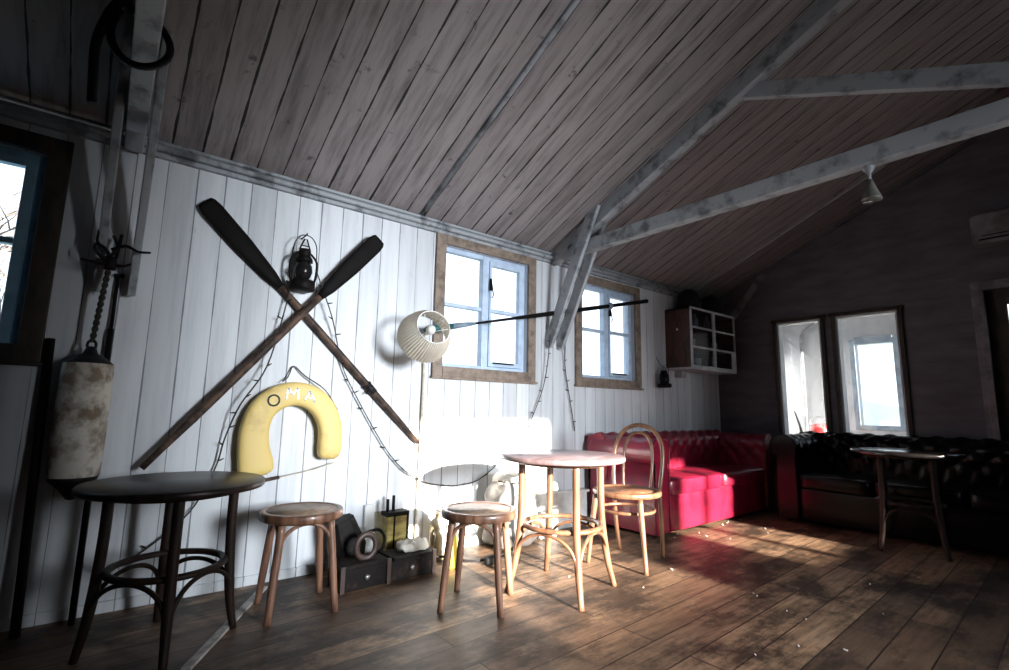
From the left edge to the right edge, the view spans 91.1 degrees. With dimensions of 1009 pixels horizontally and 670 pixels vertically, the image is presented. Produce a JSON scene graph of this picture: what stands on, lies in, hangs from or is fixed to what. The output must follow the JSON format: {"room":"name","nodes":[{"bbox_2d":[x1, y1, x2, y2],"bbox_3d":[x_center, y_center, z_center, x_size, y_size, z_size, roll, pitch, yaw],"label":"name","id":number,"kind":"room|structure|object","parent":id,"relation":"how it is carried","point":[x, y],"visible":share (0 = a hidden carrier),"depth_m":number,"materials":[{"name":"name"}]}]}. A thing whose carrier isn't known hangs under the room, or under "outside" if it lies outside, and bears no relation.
{"room":"boathouse cafe","nodes":[
{"label":"boathouse cafe","id":0,"kind":"room"},
{"bbox_2d":[0,116,720,618],"bbox_3d":[-0.948,0.275,3.335,9.090,2.373,0.140,8,-11,-38],"label":"wall","id":1,"kind":"structure","parent":0,"point":[199,311],"depth_m":2.88,"materials":[{"name":"white wood"}]},
{"bbox_2d":[0,124,73,365],"bbox_3d":[-2.546,-0.449,2.079,1.025,1.100,0.135,8,-11,-38],"label":"window","id":2,"kind":"structure","parent":1,"relation":"in","point":[35,242],"depth_m":2.31,"materials":[{"name":"blue paint"}]},
{"bbox_2d":[67,500,90,625],"label":"pole","id":3,"kind":"object","parent":1,"relation":"on","point":[82,538],"depth_m":2.24,"materials":[{"name":"black wood"}]},
{"bbox_2d":[45,269,113,499],"bbox_3d":[-1.933,0.215,2.288,0.194,1.059,0.194,8,-11,-38],"label":"bag","id":4,"kind":"object","parent":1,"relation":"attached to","point":[85,384],"visible":0.98,"depth_m":2.20,"materials":[{"name":"white fabric"}]},
{"bbox_2d":[104,273,124,360],"label":"pole","id":5,"kind":"object","parent":1,"relation":"on","point":[110,332],"depth_m":2.44,"materials":[{"name":"black metal"}]},
{"bbox_2d":[92,0,172,295],"bbox_3d":[-0.069,-1.584,0.326,0.172,2.181,6.046,8,-11,-38],"label":"roof truss","id":6,"kind":"object","parent":1,"relation":"attached to","point":[142,32],"visible":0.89,"depth_m":2.26,"materials":[{"name":"grey wood"}]},
{"bbox_2d":[80,229,150,270],"bbox_3d":[-1.863,-0.402,2.382,0.256,0.201,0.124,8,-11,-38],"label":"anchor","id":7,"kind":"object","parent":6,"relation":"hanging from","point":[109,262],"visible":1,"depth_m":2.34,"materials":[{"name":"black metal"}]},
{"bbox_2d":[86,0,173,105],"bbox_3d":[-1.401,-1.042,1.863,0.248,0.453,0.054,8,-11,-38],"label":"hose","id":8,"kind":"object","parent":6,"relation":"hanging from","point":[112,14],"visible":0.91,"depth_m":1.82,"materials":[{"name":"black rubber"}]},
{"bbox_2d":[137,537,160,554],"bbox_3d":[-1.755,1.034,2.446,0.085,0.069,0.073,6,-10,-32],"label":"string lights","id":9,"kind":"object","parent":1,"relation":"hanging from","point":[146,548],"depth_m":2.45,"materials":[{"name":"black metal"}]},
{"bbox_2d":[184,500,198,517],"bbox_3d":[-1.617,0.892,2.554,0.054,0.079,0.073,6,-10,-32],"label":"string lights","id":10,"kind":"object","parent":1,"relation":"hanging from","point":[191,509],"depth_m":2.57,"materials":[{"name":"black metal"}]},
{"bbox_2d":[213,346,274,470],"bbox_3d":[-1.438,0.392,2.738,0.241,0.675,0.073,6,-10,-32],"label":"string lights","id":11,"kind":"object","parent":1,"relation":"hanging from","point":[230,426],"depth_m":2.69,"materials":[{"name":"black plastic"}]},
{"bbox_2d":[278,289,291,330],"bbox_3d":[-1.295,-0.142,2.903,0.062,0.247,0.073,6,-10,-32],"label":"string lights","id":12,"kind":"object","parent":1,"relation":"hanging from","point":[287,300],"depth_m":2.93,"materials":[{"name":"black plastic"}]},
{"bbox_2d":[236,366,341,481],"bbox_3d":[-1.237,0.514,2.902,0.573,0.674,0.097,8,-11,-38],"label":"buoy","id":13,"kind":"object","parent":1,"relation":"hanging from","point":[254,455],"visible":0.95,"depth_m":2.83,"materials":[{"name":"plastic"}]},
{"bbox_2d":[0,515,589,631],"bbox_3d":[-0.921,1.416,3.105,9.090,0.050,0.014,8,-11,-38],"label":"baseboard","id":14,"kind":"structure","parent":1,"relation":"attached to","point":[29,620],"depth_m":2.41,"materials":[{"name":"wood"}]},
{"bbox_2d":[199,198,419,443],"bbox_3d":[-1.139,-0.010,3.083,1.441,1.396,0.058,8,-11,-38],"label":"oar","id":15,"kind":"object","parent":1,"relation":"attached to","point":[216,214],"visible":0.99,"depth_m":2.90,"materials":[{"name":"brown wood"}]},
{"bbox_2d":[139,235,383,469],"bbox_3d":[-1.301,-0.003,2.887,1.204,1.470,0.044,8,-11,-38],"label":"oar","id":16,"kind":"object","parent":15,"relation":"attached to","point":[373,245],"visible":1,"depth_m":2.90,"materials":[{"name":"brown wood"}]},
{"bbox_2d":[325,298,339,345],"bbox_3d":[-1.093,-0.076,3.094,0.102,0.284,0.085,8,-11,-38],"label":"string lights","id":17,"kind":"object","parent":1,"relation":"hanging from","point":[331,317],"depth_m":3.10,"materials":[{"name":"black plastic"}]},
{"bbox_2d":[0,94,704,300],"bbox_3d":[-0.864,-0.866,3.424,9.090,0.089,0.063,8,-11,-38],"label":"trim","id":18,"kind":"structure","parent":1,"relation":"attached to","point":[10,107],"depth_m":3.01,"materials":[{"name":"grey wood"}]},
{"bbox_2d":[362,504,374,552],"bbox_3d":[-0.872,1.253,3.156,0.065,0.330,0.030,8,-11,-38],"label":"batten","id":19,"kind":"object","parent":1,"relation":"attached to","point":[368,511],"visible":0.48,"depth_m":3.15,"materials":[{"name":"white wood"}]},
{"bbox_2d":[414,363,424,537],"bbox_3d":[-0.588,0.814,3.435,0.025,1.311,0.035,-4,-10,29],"label":"cable conduit","id":20,"kind":"object","parent":1,"relation":"attached to","point":[423,368],"visible":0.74,"depth_m":3.43,"materials":[{"name":"plastic"}]},
{"bbox_2d":[340,360,501,485],"bbox_3d":[-0.548,0.638,3.440,1.290,0.824,0.085,8,-11,-38],"label":"string lights","id":21,"kind":"object","parent":1,"relation":"hanging from","point":[340,360],"depth_m":3.30,"materials":[{"name":"black plastic"}]},
{"bbox_2d":[397,310,450,362],"bbox_3d":[-0.556,0.020,3.268,0.351,0.346,0.478,8,-11,-38],"label":"wall lamp","id":22,"kind":"object","parent":1,"relation":"attached to","point":[416,345],"visible":1,"depth_m":3.12,"materials":[{"name":"beige fabric"}]},
{"bbox_2d":[429,232,537,383],"bbox_3d":[-0.150,-0.180,3.979,1.021,1.106,0.135,8,-11,-38],"label":"window","id":23,"kind":"structure","parent":1,"relation":"in","point":[485,370],"depth_m":4.00,"materials":[{"name":"blue paint"}]},
{"bbox_2d":[419,0,580,215],"bbox_3d":[0.322,-1.679,2.592,0.040,1.348,2.976,8,-11,-38],"label":"trim","id":24,"kind":"structure","parent":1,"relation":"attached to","point":[573,4],"depth_m":2.93,"materials":[{"name":"grey wood"}]},
{"bbox_2d":[436,488,589,547],"bbox_3d":[0.129,1.430,3.906,1.520,0.295,0.085,8,-11,-38],"label":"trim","id":25,"kind":"structure","parent":1,"relation":"attached to","point":[473,535],"depth_m":4.14,"materials":[{"name":"white wood"}]},
{"bbox_2d":[512,335,550,449],"bbox_3d":[0.202,0.451,4.071,0.404,0.938,0.085,8,-11,-38],"label":"string lights","id":26,"kind":"object","parent":1,"relation":"hanging from","point":[550,335],"depth_m":4.18,"materials":[{"name":"black plastic"}]},
{"bbox_2d":[423,299,648,332],"bbox_3d":[0.482,-0.198,4.344,2.745,0.676,0.068,8,-11,-40],"label":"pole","id":27,"kind":"object","parent":1,"relation":"attached to","point":[609,305],"visible":0.89,"depth_m":4.14,"materials":[{"name":"black metal"}]},
{"bbox_2d":[574,272,643,389],"bbox_3d":[1.012,-0.007,4.896,0.995,1.070,0.135,8,-11,-38],"label":"window","id":28,"kind":"structure","parent":1,"relation":"in","point":[606,379],"depth_m":4.92,"materials":[{"name":"blue paint"}]},
{"bbox_2d":[674,371,685,377],"bbox_3d":[1.960,0.440,5.513,0.090,0.070,0.088,8,-11,-38],"label":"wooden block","id":29,"kind":"object","parent":1,"relation":"attached to","point":[678,374],"visible":1,"depth_m":5.48,"materials":[{"name":"wood"}]},
{"bbox_2d":[665,306,736,374],"bbox_3d":[2.248,0.087,5.647,0.971,0.672,0.318,8,-11,-38],"label":"upper cabinet","id":30,"kind":"object","parent":1,"relation":"attached to","point":[680,333],"visible":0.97,"depth_m":5.50,"materials":[{"name":"brown wood"}]},
{"bbox_2d":[676,289,701,308],"bbox_3d":[2.064,-0.392,5.548,0.280,0.240,0.280,8,-11,-38],"label":"felt hat","id":31,"kind":"object","parent":30,"relation":"on","point":[688,297],"visible":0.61,"depth_m":5.45,"materials":[{"name":"black fabric"}]},
{"bbox_2d":[692,314,697,326],"bbox_3d":[2.146,-0.147,5.582,0.070,0.179,0.070,8,-11,-38],"label":"bottle","id":32,"kind":"object","parent":30,"relation":"on","point":[694,319],"visible":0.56,"depth_m":5.55,"materials":[{"name":"glass"}]},
{"bbox_2d":[704,317,709,328],"bbox_3d":[2.349,-0.120,5.742,0.070,0.179,0.070,8,-11,-38],"label":"bottle","id":33,"kind":"object","parent":30,"relation":"on","point":[706,322],"visible":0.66,"depth_m":5.71,"materials":[{"name":"black glass"}]},
{"bbox_2d":[707,353,712,366],"bbox_3d":[2.372,0.302,5.705,0.070,0.179,0.070,8,-11,-38],"label":"bottle","id":34,"kind":"object","parent":30,"relation":"on","point":[710,358],"visible":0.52,"depth_m":5.68,"materials":[{"name":"glass"}]},
{"bbox_2d":[692,328,729,337],"bbox_3d":[2.244,-0.033,5.678,0.901,0.014,0.250,8,-11,-38],"label":"shelf","id":35,"kind":"object","parent":30,"relation":"attached to","point":[697,333],"depth_m":5.80,"materials":[{"name":"white wood"}]},
{"bbox_2d":[693,347,729,354],"bbox_3d":[2.240,0.180,5.646,0.901,0.014,0.250,8,-11,-38],"label":"shelf","id":36,"kind":"object","parent":30,"relation":"attached to","point":[696,351],"depth_m":5.75,"materials":[{"name":"white wood"}]},
{"bbox_2d":[701,296,722,313],"bbox_3d":[2.431,-0.342,5.838,0.280,0.240,0.280,8,-11,-38],"label":"buoy","id":37,"kind":"object","parent":30,"relation":"on","point":[710,303],"visible":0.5,"depth_m":5.74,"materials":[{"name":"black rubber"}]},
{"bbox_2d":[731,354,736,369],"bbox_3d":[2.663,0.312,5.741,0.100,0.185,0.005,8,-11,-38],"label":"card","id":38,"kind":"object","parent":30,"relation":"attached to","point":[733,356],"visible":1,"depth_m":5.74,"materials":[{"name":"white paper"}]},
{"bbox_2d":[545,0,1008,349],"bbox_3d":[2.315,-1.262,2.209,0.172,2.181,6.046,8,-11,-38],"label":"roof truss","id":39,"kind":"object","parent":1,"relation":"attached to","point":[750,84],"visible":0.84,"depth_m":3.00,"materials":[{"name":"grey wood"}]},
{"bbox_2d":[564,345,575,430],"bbox_3d":[0.572,0.450,4.419,0.046,0.802,0.189,-6,-11,39],"label":"string lights","id":40,"kind":"object","parent":39,"relation":"hanging from","point":[565,345],"visible":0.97,"depth_m":4.41,"materials":[{"name":"black plastic"}]},
{"bbox_2d":[861,164,882,203],"bbox_3d":[1.933,-0.799,2.614,0.094,0.193,0.094,8,-11,-38],"label":"pendant lamp","id":41,"kind":"object","parent":39,"relation":"hanging from","point":[871,194],"visible":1,"depth_m":2.60,"materials":[{"name":"white metal"}]},
{"bbox_2d":[696,87,1004,291],"bbox_3d":[3.176,-1.293,4.848,0.024,1.334,2.970,8,-11,-38],"label":"trim","id":42,"kind":"structure","parent":1,"relation":"attached to","point":[999,89],"depth_m":4.90,"materials":[{"name":"grey wood"}]},
{"bbox_2d":[381,495,408,550],"bbox_3d":[-0.701,1.240,3.153,0.152,0.420,0.092,8,-11,-38],"label":"canister","id":43,"kind":"object","parent":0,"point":[395,525],"visible":0.72,"depth_m":3.12,"materials":[{"name":"metal"}]},
{"bbox_2d":[0,0,1008,297],"bbox_3d":[-0.011,-1.710,2.489,9.330,1.560,3.250,8,-11,-38],"label":"ceiling","id":44,"kind":"structure","parent":0,"point":[377,101],"depth_m":3.04,"materials":[{"name":"grey wood"}]},
{"bbox_2d":[0,507,1008,669],"bbox_3d":[1.577,1.281,1.305,10.940,0.120,6.250,8,-11,-38],"label":"floor","id":45,"kind":"structure","parent":0,"point":[702,613],"depth_m":2.37,"materials":[{"name":"brown wood"}]},
{"bbox_2d":[8,338,55,639],"bbox_3d":[-2.083,0.642,2.188,0.142,1.273,0.036,-4,-10,30],"label":"wooden pole","id":46,"kind":"object","parent":45,"relation":"on","point":[48,354],"visible":1,"depth_m":2.17,"materials":[{"name":"black wood"}]},
{"bbox_2d":[68,471,264,669],"bbox_3d":[-1.417,0.953,2.084,0.688,0.655,0.688,0,-9,8],"label":"table","id":47,"kind":"object","parent":45,"relation":"on","point":[174,489],"visible":1,"depth_m":1.96,"materials":[{"name":"black wood"}]},
{"bbox_2d":[181,586,267,669],"bbox_3d":[-1.243,1.304,2.258,0.035,0.012,0.857,2,-9,-8],"label":"wooden lath","id":48,"kind":"object","parent":45,"relation":"on","point":[192,662],"visible":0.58,"depth_m":2.07,"materials":[{"name":"grey wood"}]},
{"bbox_2d":[254,502,342,626],"bbox_3d":[-1.025,1.110,2.466,0.393,0.469,0.393,4,-9,-22],"label":"stool","id":49,"kind":"object","parent":45,"relation":"on","point":[296,514],"visible":1,"depth_m":2.42,"materials":[{"name":"brown wood"}]},
{"bbox_2d":[325,513,385,557],"bbox_3d":[-0.890,1.243,2.942,0.347,0.350,0.169,8,-11,-38],"label":"coal scuttle","id":50,"kind":"object","parent":45,"relation":"on","point":[347,529],"visible":0.51,"depth_m":2.86,"materials":[{"name":"black metal"}]},
{"bbox_2d":[327,546,437,594],"bbox_3d":[-0.696,1.343,2.873,0.620,0.135,0.190,8,-11,-40],"label":"drawer unit","id":51,"kind":"object","parent":45,"relation":"on","point":[388,566],"visible":0.85,"depth_m":2.79,"materials":[{"name":"brown wood"}]},
{"bbox_2d":[353,531,378,560],"bbox_3d":[-0.777,1.189,2.783,0.152,0.166,0.024,8,-11,-38],"label":"ring","id":52,"kind":"object","parent":51,"relation":"on","point":[368,534],"visible":0.99,"depth_m":2.77,"materials":[{"name":"brown wood"}]},
{"bbox_2d":[396,536,428,551],"bbox_3d":[-0.562,1.284,3.021,0.200,0.084,0.130,8,-11,-38],"label":"rag","id":53,"kind":"object","parent":51,"relation":"on","point":[414,544],"visible":0.95,"depth_m":2.98,"materials":[{"name":"white fabric"}]},
{"bbox_2d":[429,512,445,559],"bbox_3d":[-0.444,1.332,3.282,0.117,0.285,0.132,8,-11,-38],"label":"bottle","id":54,"kind":"object","parent":45,"relation":"on","point":[437,526],"visible":0.7,"depth_m":3.25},
{"bbox_2d":[450,534,456,568],"bbox_3d":[-0.333,1.326,3.097,0.072,0.247,0.072,8,-11,-38],"label":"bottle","id":55,"kind":"object","parent":45,"relation":"on","point":[454,549],"visible":0.21,"depth_m":3.06,"materials":[{"name":"plastic"}]},
{"bbox_2d":[437,501,516,618],"bbox_3d":[-0.136,1.140,2.564,0.393,0.469,0.393,0,-8,7],"label":"stool","id":56,"kind":"object","parent":45,"relation":"on","point":[479,513],"visible":1,"depth_m":2.47,"materials":[{"name":"brown wood"}]},
{"bbox_2d":[436,550,520,561],"bbox_3d":[-0.205,1.441,3.228,0.712,0.058,0.170,5,-9,-25],"label":"power cable","id":57,"kind":"object","parent":45,"relation":"on","point":[502,554],"visible":0.26,"depth_m":3.16,"materials":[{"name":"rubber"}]},
{"bbox_2d":[484,554,493,565],"bbox_3d":[-0.086,1.429,3.141,0.090,0.060,0.050,8,-11,-38],"label":"plug","id":58,"kind":"object","parent":45,"relation":"on","point":[489,559],"visible":0.8,"depth_m":3.12,"materials":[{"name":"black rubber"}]},
{"bbox_2d":[482,471,541,549],"bbox_3d":[0.056,1.276,3.651,0.434,0.522,0.272,8,-11,-38],"label":"sack","id":59,"kind":"object","parent":45,"relation":"on","point":[503,488],"visible":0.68,"depth_m":3.56,"materials":[{"name":"white fabric"}]},
{"bbox_2d":[530,480,557,539],"bbox_3d":[0.304,1.368,3.891,0.190,0.420,0.160,8,-11,-38],"label":"bucket","id":60,"kind":"object","parent":45,"relation":"on","point":[541,485],"visible":0.45,"depth_m":3.82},
{"bbox_2d":[500,449,625,611],"bbox_3d":[0.325,1.053,2.806,0.718,0.734,0.718,-4,-10,33],"label":"table","id":61,"kind":"object","parent":45,"relation":"on","point":[575,460],"visible":0.98,"depth_m":2.73,"materials":[{"name":"brown wood"}]},
{"bbox_2d":[586,423,664,575],"bbox_3d":[0.839,1.057,3.358,0.452,0.902,0.497,-5,-10,35],"label":"bentwood chair","id":62,"kind":"object","parent":45,"relation":"on","point":[623,491],"visible":0.83,"depth_m":3.36,"materials":[{"name":"brown wood"}]},
{"bbox_2d":[586,429,776,537],"bbox_3d":[1.781,1.338,4.784,2.172,0.794,0.729,8,-11,-38],"label":"sofa","id":63,"kind":"object","parent":45,"relation":"on","point":[714,475],"visible":0.82,"depth_m":4.43,"materials":[{"name":"red leather"}]},
{"bbox_2d":[668,468,720,494],"bbox_3d":[1.491,1.307,4.458,0.848,0.153,0.580,8,-11,-38],"label":"seat cushion","id":64,"kind":"object","parent":63,"relation":"on","point":[681,481],"depth_m":4.25,"materials":[{"name":"red leather"}]},
{"bbox_2d":[676,463,764,485],"bbox_3d":[2.162,1.397,4.988,0.848,0.153,0.580,8,-11,-38],"label":"seat cushion","id":65,"kind":"object","parent":63,"relation":"on","point":[732,474],"depth_m":4.84,"materials":[{"name":"red leather"}]},
{"bbox_2d":[568,518,919,655],"bbox_3d":[1.774,1.519,3.325,2.795,0.006,1.552,8,-11,-38],"label":"crumbs","id":66,"kind":"object","parent":45,"relation":"on","point":[767,518],"visible":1,"depth_m":2.94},
{"bbox_2d":[794,411,802,431],"bbox_3d":[3.433,1.391,5.713,0.103,1.022,0.044,-5,-10,34],"label":"stick","id":67,"kind":"object","parent":45,"relation":"on","point":[798,421],"visible":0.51,"depth_m":5.77,"materials":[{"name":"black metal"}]},
{"bbox_2d":[769,431,1008,555],"bbox_3d":[3.535,1.261,4.125,0.829,0.816,2.182,8,-11,-38],"label":"sofa","id":68,"kind":"object","parent":45,"relation":"on","point":[818,478],"visible":0.94,"depth_m":4.19,"materials":[{"name":"black leather"}]},
{"bbox_2d":[799,471,887,495],"bbox_3d":[3.077,1.340,4.490,0.580,0.153,0.565,8,-11,-38],"label":"seat cushion","id":69,"kind":"object","parent":68,"relation":"on","point":[821,483],"depth_m":4.34,"materials":[{"name":"black leather"}]},
{"bbox_2d":[874,478,975,507],"bbox_3d":[3.437,1.281,4.043,0.580,0.153,0.565,8,-11,-38],"label":"seat cushion","id":70,"kind":"object","parent":68,"relation":"on","point":[954,495],"depth_m":3.87,"materials":[{"name":"black leather"}]},
{"bbox_2d":[968,487,1008,513],"bbox_3d":[3.798,1.221,3.597,0.580,0.153,0.565,8,-11,-38],"label":"seat cushion","id":71,"kind":"object","parent":68,"relation":"on","point":[981,500],"depth_m":3.57,"materials":[{"name":"black leather"}]},
{"bbox_2d":[850,447,966,561],"bbox_3d":[3.045,1.241,3.719,0.690,0.725,0.690,-6,-11,39],"label":"table","id":72,"kind":"object","parent":45,"relation":"on","point":[931,456],"visible":1,"depth_m":3.62,"materials":[{"name":"brown wood"}]},
{"bbox_3d":[3.960,1.622,6.178,0.700,0.720,0.680,8,-11,-38],"label":"countertop","id":73,"kind":"structure","parent":45,"relation":"on","visible":0},
{"bbox_2d":[810,416,825,432],"bbox_3d":[3.906,1.129,6.136,0.220,0.241,0.220,8,-11,-38],"label":"kettle","id":74,"kind":"object","parent":73,"relation":"on","point":[818,427],"visible":0.56,"depth_m":6.08,"materials":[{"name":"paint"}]},
{"bbox_2d":[782,314,906,435],"bbox_3d":[4.609,0.774,6.280,0.100,2.450,2.350,8,-11,-38],"label":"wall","id":75,"kind":"structure","parent":0,"point":[880,325],"depth_m":6.72,"materials":[{"name":"white paint"}]},
{"bbox_2d":[799,322,817,431],"bbox_3d":[4.141,0.924,6.632,0.044,2.240,0.280,4,-9,-22],"label":"drain pipe","id":76,"kind":"object","parent":75,"relation":"attached to","point":[811,324],"visible":0.74,"depth_m":6.77,"materials":[{"name":"metal"}]},
{"bbox_2d":[848,335,905,430],"bbox_3d":[4.663,0.597,6.173,0.074,1.170,0.540,8,-11,-38],"label":"window","id":77,"kind":"structure","parent":75,"relation":"in","point":[883,338],"depth_m":6.18,"materials":[{"name":"grey paint"}]},
{"bbox_2d":[718,126,1008,499],"bbox_3d":[4.576,-0.213,3.896,0.120,3.703,6.000,8,-11,-38],"label":"wall","id":78,"kind":"structure","parent":0,"point":[914,249],"depth_m":4.70,"materials":[{"name":"brown wood"}]},
{"bbox_2d":[730,273,766,320],"bbox_3d":[2.903,-0.447,5.924,0.035,0.545,0.474,8,-11,-38],"label":"trim","id":79,"kind":"structure","parent":78,"relation":"attached to","point":[760,278],"depth_m":5.90,"materials":[{"name":"brown wood"}]},
{"bbox_2d":[771,314,832,433],"bbox_3d":[3.259,0.532,5.395,0.130,1.450,0.548,8,-11,-38],"label":"window","id":80,"kind":"structure","parent":78,"relation":"in","point":[782,409],"depth_m":5.50,"materials":[{"name":"white paint"}]},
{"bbox_2d":[718,131,991,300],"bbox_3d":[3.603,-1.226,5.171,0.040,1.357,2.996,8,-11,-38],"label":"trim","id":81,"kind":"structure","parent":78,"relation":"attached to","point":[971,140],"depth_m":5.11,"materials":[{"name":"wood"}]},
{"bbox_2d":[828,305,913,434],"bbox_3d":[3.650,0.468,4.912,0.130,1.450,0.628,8,-11,-38],"label":"window","id":82,"kind":"structure","parent":78,"relation":"in","point":[835,318],"depth_m":5.03,"materials":[{"name":"white paint"}]},
{"bbox_2d":[969,278,1008,440],"bbox_3d":[4.455,0.560,3.864,0.125,2.160,1.020,8,-11,-38],"label":"door","id":83,"kind":"structure","parent":78,"relation":"in","point":[996,301],"depth_m":4.24,"materials":[{"name":"brown wood"}]},
{"bbox_2d":[969,208,1008,248],"bbox_3d":[4.368,-0.936,4.018,0.207,0.270,0.840,8,-11,-38],"label":"air conditioner","id":84,"kind":"object","parent":78,"relation":"attached to","point":[989,229],"visible":1,"depth_m":4.19,"materials":[{"name":"white plastic"}]},
{"label":"outside","id":85,"kind":"structure","parent":0,"visible":0},
{"bbox_3d":[-0.435,3.907,16.101,140.000,0.150,140.000,8,-11,-38],"label":"ground","id":86,"kind":"structure","parent":85,"visible":0},
{"bbox_2d":[0,178,23,314],"bbox_3d":[-5.909,-1.181,5.058,4.082,6.487,3.603,6,-10,-29],"label":"bare tree","id":87,"kind":"object","parent":86,"relation":"on","point":[5,248],"visible":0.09,"depth_m":4.87,"materials":[{"name":"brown plant"}]},
{"bbox_3d":[-1.235,-0.609,3.054,0.007,0.014,0.118,8,-11,-38],"label":"hook","id":88,"kind":"object","parent":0,"visible":0},
{"bbox_2d":[289,235,317,292],"bbox_3d":[-1.216,-0.439,3.001,0.144,0.347,0.144,0,-8,6],"label":"lantern","id":89,"kind":"object","parent":88,"relation":"hanging from","point":[302,283],"visible":1,"depth_m":2.96,"materials":[{"name":"metal"}]},
{"bbox_3d":[1.657,0.289,5.296,0.032,0.108,0.063,8,-11,-38],"label":"wire","id":90,"kind":"object","parent":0,"visible":0},
{"bbox_2d":[658,366,671,387],"bbox_3d":[1.694,0.436,5.242,0.143,0.239,0.143,0,-8,6],"label":"lantern","id":91,"kind":"object","parent":90,"relation":"hanging from","point":[664,379],"visible":1,"depth_m":5.20,"materials":[{"name":"metal"}]},
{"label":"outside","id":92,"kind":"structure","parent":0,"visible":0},
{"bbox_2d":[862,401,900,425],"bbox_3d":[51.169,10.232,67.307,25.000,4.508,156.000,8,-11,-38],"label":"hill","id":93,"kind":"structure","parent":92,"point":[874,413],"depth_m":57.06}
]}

